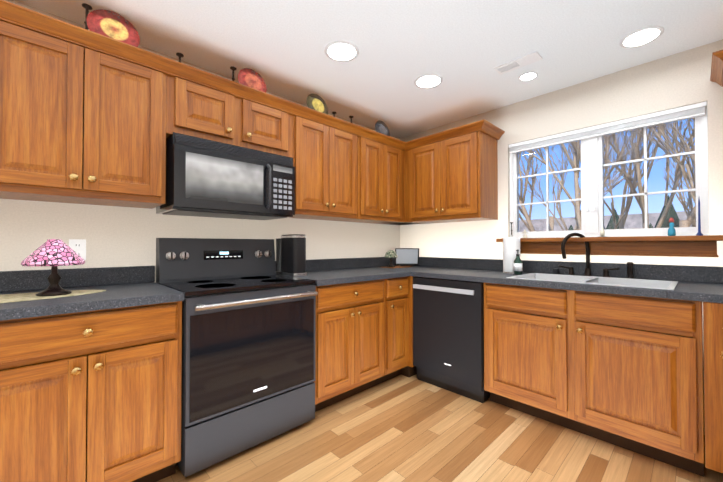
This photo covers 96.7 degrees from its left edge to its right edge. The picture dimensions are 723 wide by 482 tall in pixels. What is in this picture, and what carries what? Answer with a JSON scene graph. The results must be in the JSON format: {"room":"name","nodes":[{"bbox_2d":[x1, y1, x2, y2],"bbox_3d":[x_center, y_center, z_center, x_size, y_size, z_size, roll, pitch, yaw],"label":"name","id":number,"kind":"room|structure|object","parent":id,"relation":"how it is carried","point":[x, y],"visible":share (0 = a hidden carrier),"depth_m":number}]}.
{"room":"kitchen","nodes":[
{"label":"kitchen","id":0,"kind":"room"},
{"bbox_2d":[0,0,399,281],"bbox_3d":[-1.223,-0.007,2.142,4.740,2.350,0.140,1,-1,-44],"label":"wall","id":1,"kind":"structure","parent":0,"point":[115,236],"depth_m":1.93},
{"bbox_2d":[0,4,3,198],"bbox_3d":[-1.880,-0.586,1.178,0.756,0.755,0.347,1,-1,-44],"label":"upper cabinet","id":2,"kind":"object","parent":1,"relation":"attached to","point":[1,5],"depth_m":1.33},
{"bbox_2d":[69,239,85,259],"bbox_3d":[-1.536,0.048,1.738,0.070,0.114,0.009,1,-1,-44],"label":"outlet","id":3,"kind":"object","parent":1,"relation":"attached to","point":[78,246],"visible":0.65,"depth_m":1.74},
{"bbox_2d":[0,4,171,208],"bbox_3d":[-1.429,-0.581,1.612,0.716,0.755,0.347,1,-1,-44],"label":"upper cabinet","id":4,"kind":"object","parent":1,"relation":"attached to","point":[89,117],"depth_m":1.50},
{"bbox_2d":[82,3,91,29],"bbox_3d":[-1.348,-1.057,1.578,0.048,0.194,0.048,1,-1,-44],"label":"candlestick","id":5,"kind":"object","parent":4,"relation":"on","point":[87,7],"visible":0.56,"depth_m":1.57},
{"bbox_2d":[87,9,139,46],"bbox_3d":[-1.257,-1.069,1.634,0.216,0.216,0.024,1,-12,-44],"label":"plate","id":6,"kind":"object","parent":4,"relation":"on","point":[112,25],"visible":0.81,"depth_m":1.63},
{"bbox_2d":[172,64,295,159],"bbox_3d":[-0.887,-0.768,2.134,0.786,0.368,0.347,1,-1,-44],"label":"upper cabinet","id":7,"kind":"object","parent":1,"relation":"attached to","point":[204,106],"depth_m":1.97},
{"bbox_2d":[176,53,183,62],"bbox_3d":[-1.052,-1.018,1.861,0.048,0.124,0.048,1,-1,-44],"label":"candlestick","id":8,"kind":"object","parent":7,"relation":"on","point":[180,55],"visible":0.5,"depth_m":1.86},
{"bbox_2d":[156,132,294,219],"bbox_3d":[-0.851,-0.371,2.089,0.740,0.416,0.450,1,-1,-44],"label":"microwave","id":9,"kind":"object","parent":7,"relation":"attached to","point":[208,178],"visible":1,"depth_m":1.90},
{"bbox_2d":[230,66,236,80],"bbox_3d":[-0.828,-1.036,2.076,0.048,0.164,0.048,1,-1,-44],"label":"candlestick","id":10,"kind":"object","parent":7,"relation":"on","point":[232,68],"visible":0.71,"depth_m":2.07},
{"bbox_2d":[238,68,266,92],"bbox_3d":[-0.725,-1.054,2.142,0.200,0.200,0.024,1,-12,-44],"label":"plate","id":11,"kind":"object","parent":7,"relation":"on","point":[249,77],"visible":0.71,"depth_m":2.13},
{"bbox_2d":[289,104,363,220],"bbox_3d":[-0.360,-0.568,2.636,0.673,0.755,0.347,1,-1,-44],"label":"upper cabinet","id":12,"kind":"object","parent":1,"relation":"attached to","point":[328,164],"depth_m":2.50},
{"bbox_2d":[306,94,327,114],"bbox_3d":[-0.343,-1.052,2.509,0.204,0.204,0.024,1,-12,-44],"label":"plate","id":13,"kind":"object","parent":12,"relation":"on","point":[316,102],"visible":0.75,"depth_m":2.50},
{"bbox_2d":[344,128,411,224],"bbox_3d":[0.196,-0.562,3.170,0.994,0.755,0.347,1,-1,-44],"label":"upper cabinet","id":14,"kind":"object","parent":1,"relation":"attached to","point":[383,156],"depth_m":2.94},
{"bbox_2d":[375,120,389,135],"bbox_3d":[0.199,-1.041,3.027,0.196,0.196,0.024,1,-12,-44],"label":"plate","id":15,"kind":"object","parent":14,"relation":"on","point":[381,127],"visible":0.79,"depth_m":3.01},
{"bbox_2d":[15,0,722,137],"bbox_3d":[-0.162,-1.237,0.950,4.880,0.080,3.350,1,-1,-44],"label":"ceiling","id":16,"kind":"structure","parent":0,"point":[463,49],"depth_m":1.92},
{"bbox_2d":[325,41,358,61],"bbox_3d":[-0.123,-1.179,2.006,0.215,0.008,0.215,1,-1,-44],"label":"recessed light","id":17,"kind":"object","parent":16,"relation":"in","point":[342,51],"visible":1,"depth_m":1.99},
{"bbox_2d":[414,74,442,87],"bbox_3d":[0.493,-1.175,2.368,0.207,0.008,0.207,1,-1,-44],"label":"recessed light","id":18,"kind":"object","parent":16,"relation":"in","point":[428,80],"visible":1,"depth_m":2.36},
{"bbox_2d":[494,51,542,74],"bbox_3d":[1.036,-1.176,2.134,0.110,0.012,0.270,1,-1,-44],"label":"ceiling vent","id":19,"kind":"object","parent":16,"relation":"in","point":[527,59],"visible":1,"depth_m":2.12},
{"bbox_2d":[519,71,537,80],"bbox_3d":[1.192,-1.175,2.297,0.122,0.008,0.122,1,-1,-44],"label":"recessed light","id":20,"kind":"object","parent":16,"relation":"in","point":[527,76],"visible":1,"depth_m":2.29},
{"bbox_2d":[620,26,663,47],"bbox_3d":[1.625,-1.181,1.867,0.195,0.008,0.195,1,-1,-44],"label":"recessed light","id":21,"kind":"object","parent":16,"relation":"in","point":[642,36],"visible":1,"depth_m":1.85},
{"bbox_2d":[157,374,722,481],"bbox_3d":[-0.162,1.183,0.920,4.880,0.060,3.350,1,-1,-44],"label":"floor","id":22,"kind":"structure","parent":0,"point":[400,428],"depth_m":1.78},
{"bbox_2d":[0,301,181,481],"bbox_3d":[-1.330,0.723,1.502,0.731,0.876,0.615,1,-1,-44],"label":"base cabinet","id":23,"kind":"object","parent":22,"relation":"on","point":[91,396],"visible":0.94,"depth_m":1.30},
{"bbox_2d":[0,266,183,320],"bbox_3d":[-1.557,0.211,1.279,1.373,0.134,0.632,1,-1,-44],"label":"countertop","id":24,"kind":"structure","parent":23,"relation":"on","point":[129,286],"depth_m":1.56},
{"bbox_2d":[0,289,106,302],"bbox_3d":[-1.537,0.242,1.325,0.323,0.002,0.770,-1,-1,43],"label":"doily","id":25,"kind":"object","parent":24,"relation":"on","point":[8,298],"visible":0.81,"depth_m":1.40},
{"bbox_2d":[21,239,84,295],"bbox_3d":[-1.389,0.116,1.454,0.212,0.250,0.212,1,-1,-44],"label":"lamp","id":26,"kind":"object","parent":25,"relation":"on","point":[54,254],"visible":1,"depth_m":1.42},
{"bbox_2d":[156,238,317,476],"bbox_3d":[-0.759,0.574,1.996,0.760,1.185,0.678,1,-1,-44],"label":"stove","id":27,"kind":"object","parent":22,"relation":"on","point":[248,342],"visible":0.98,"depth_m":1.79},
{"bbox_2d":[314,279,381,411],"bbox_3d":[-0.251,0.736,2.536,0.713,0.876,0.615,1,-1,-44],"label":"base cabinet","id":28,"kind":"object","parent":22,"relation":"on","point":[364,336],"depth_m":2.27},
{"bbox_2d":[275,257,407,285],"bbox_3d":[-0.162,0.228,2.617,0.942,0.134,0.632,1,-1,-44],"label":"countertop","id":29,"kind":"structure","parent":28,"relation":"on","point":[342,270],"depth_m":2.75},
{"bbox_2d":[276,234,306,275],"bbox_3d":[-0.537,0.105,2.445,0.118,0.303,0.300,1,-1,-44],"label":"toaster","id":30,"kind":"object","parent":29,"relation":"on","point":[290,254],"visible":0.98,"depth_m":2.35},
{"bbox_2d":[382,276,416,382],"bbox_3d":[0.098,0.740,2.851,0.360,0.876,0.644,1,-1,-44],"label":"base cabinet","id":31,"kind":"object","parent":22,"relation":"on","point":[397,293],"depth_m":2.65},
{"bbox_2d":[413,277,489,402],"bbox_3d":[0.842,0.741,2.692,0.646,0.868,0.598,1,-1,-44],"label":"dishwasher","id":32,"kind":"object","parent":22,"relation":"on","point":[448,334],"visible":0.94,"depth_m":2.46},
{"bbox_2d":[484,283,703,476],"bbox_3d":[1.446,0.730,2.101,0.644,0.875,1.076,1,-1,-44],"label":"base cabinet","id":33,"kind":"object","parent":22,"relation":"on","point":[623,371],"visible":0.96,"depth_m":1.79},
{"bbox_2d":[703,302,722,472],"bbox_3d":[1.690,0.718,1.084,0.502,0.876,0.724,1,-1,-44],"label":"base cabinet","id":34,"kind":"object","parent":22,"relation":"on","point":[713,354],"visible":0.94,"depth_m":1.15},
{"bbox_2d":[408,233,722,302],"bbox_3d":[1.257,0.183,2.294,0.659,0.482,3.062,1,-1,-44],"label":"countertop","id":35,"kind":"structure","parent":34,"relation":"on","point":[681,282],"depth_m":2.16},
{"bbox_2d":[382,266,411,267],"bbox_3d":[0.357,0.264,3.280,0.300,0.006,0.170,1,-1,-44],"label":"tray","id":36,"kind":"object","parent":35,"relation":"on","point":[397,267],"visible":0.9,"depth_m":3.22},
{"bbox_2d":[384,250,397,266],"bbox_3d":[0.295,0.174,3.201,0.136,0.170,0.136,1,-1,-44],"label":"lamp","id":37,"kind":"object","parent":36,"relation":"on","point":[390,254],"visible":1,"depth_m":3.17},
{"bbox_2d":[395,248,418,265],"bbox_3d":[0.476,0.169,3.385,0.250,0.185,0.100,0,-1,1],"label":"frame","id":38,"kind":"object","parent":36,"relation":"on","point":[408,257],"visible":0.95,"depth_m":3.36},
{"bbox_2d":[502,235,519,273],"bbox_3d":[1.205,0.104,2.578,0.144,0.308,0.144,1,-1,-44],"label":"paper towel","id":39,"kind":"object","parent":35,"relation":"on","point":[511,245],"visible":0.9,"depth_m":2.53},
{"bbox_2d":[514,250,521,274],"bbox_3d":[1.201,0.162,2.466,0.061,0.190,0.061,1,-1,-44],"label":"soap bottle","id":40,"kind":"object","parent":35,"relation":"on","point":[517,265],"visible":1,"depth_m":2.44},
{"bbox_2d":[553,269,558,273],"bbox_3d":[1.486,0.234,2.457,0.044,0.044,0.044,1,-1,-44],"label":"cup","id":41,"kind":"object","parent":35,"relation":"on","point":[555,271],"visible":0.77,"depth_m":2.44},
{"bbox_2d":[716,269,722,302],"bbox_3d":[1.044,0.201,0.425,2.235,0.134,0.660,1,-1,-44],"label":"countertop","id":42,"kind":"structure","parent":34,"relation":"on","point":[719,272],"depth_m":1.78},
{"bbox_2d":[400,39,722,434],"bbox_3d":[1.548,-0.001,2.576,0.140,2.350,3.070,1,-1,-44],"label":"wall","id":43,"kind":"structure","parent":0,"point":[680,79],"depth_m":2.33},
{"bbox_2d":[404,121,499,223],"bbox_3d":[0.694,-0.562,3.118,0.347,0.755,1.110,1,-1,-44],"label":"upper cabinet","id":44,"kind":"object","parent":43,"relation":"attached to","point":[452,176],"depth_m":2.80},
{"bbox_2d":[509,101,708,237],"bbox_3d":[1.712,-0.434,2.388,0.101,0.810,1.175,1,-1,-44],"label":"window","id":45,"kind":"structure","parent":43,"relation":"in","point":[593,197],"depth_m":2.34},
{"bbox_2d":[496,235,722,256],"bbox_3d":[1.649,0.037,2.322,0.131,0.127,1.305,1,-1,-44],"label":"window sill","id":46,"kind":"structure","parent":43,"relation":"attached to","point":[693,246],"depth_m":2.15},
{"bbox_2d":[522,230,527,237],"bbox_3d":[1.341,-0.059,2.634,0.040,0.072,0.053,1,-1,-44],"label":"angel","id":47,"kind":"object","parent":46,"relation":"on","point":[524,234],"visible":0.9,"depth_m":2.62},
{"bbox_2d":[600,228,606,236],"bbox_3d":[1.694,-0.061,2.259,0.060,0.066,0.062,1,-1,-44],"label":"bottle","id":48,"kind":"object","parent":46,"relation":"on","point":[602,232],"visible":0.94,"depth_m":2.25},
{"bbox_2d":[667,217,675,235],"bbox_3d":[1.939,-0.089,2.010,0.038,0.116,0.038,1,-1,-44],"label":"figurine","id":49,"kind":"object","parent":46,"relation":"on","point":[671,231],"visible":0.94,"depth_m":2.00},
{"bbox_2d":[696,198,702,235],"bbox_3d":[2.026,-0.150,1.927,0.030,0.236,0.032,1,-1,-44],"label":"spire","id":50,"kind":"object","parent":46,"relation":"on","point":[699,233],"visible":0.92,"depth_m":1.92},
{"label":"outside","id":51,"kind":"structure","parent":0,"visible":0},
{"bbox_3d":[25.728,3.952,20.917,59.500,0.100,70.000,1,-1,-44],"label":"ground","id":52,"kind":"structure","parent":51,"visible":0},
{"bbox_2d":[519,117,695,231],"bbox_3d":[12.075,-4.256,26.254,39.962,16.474,63.544,1,-1,-44],"label":"trees","id":53,"kind":"object","parent":52,"relation":"on","point":[626,219],"depth_m":12.05}
]}

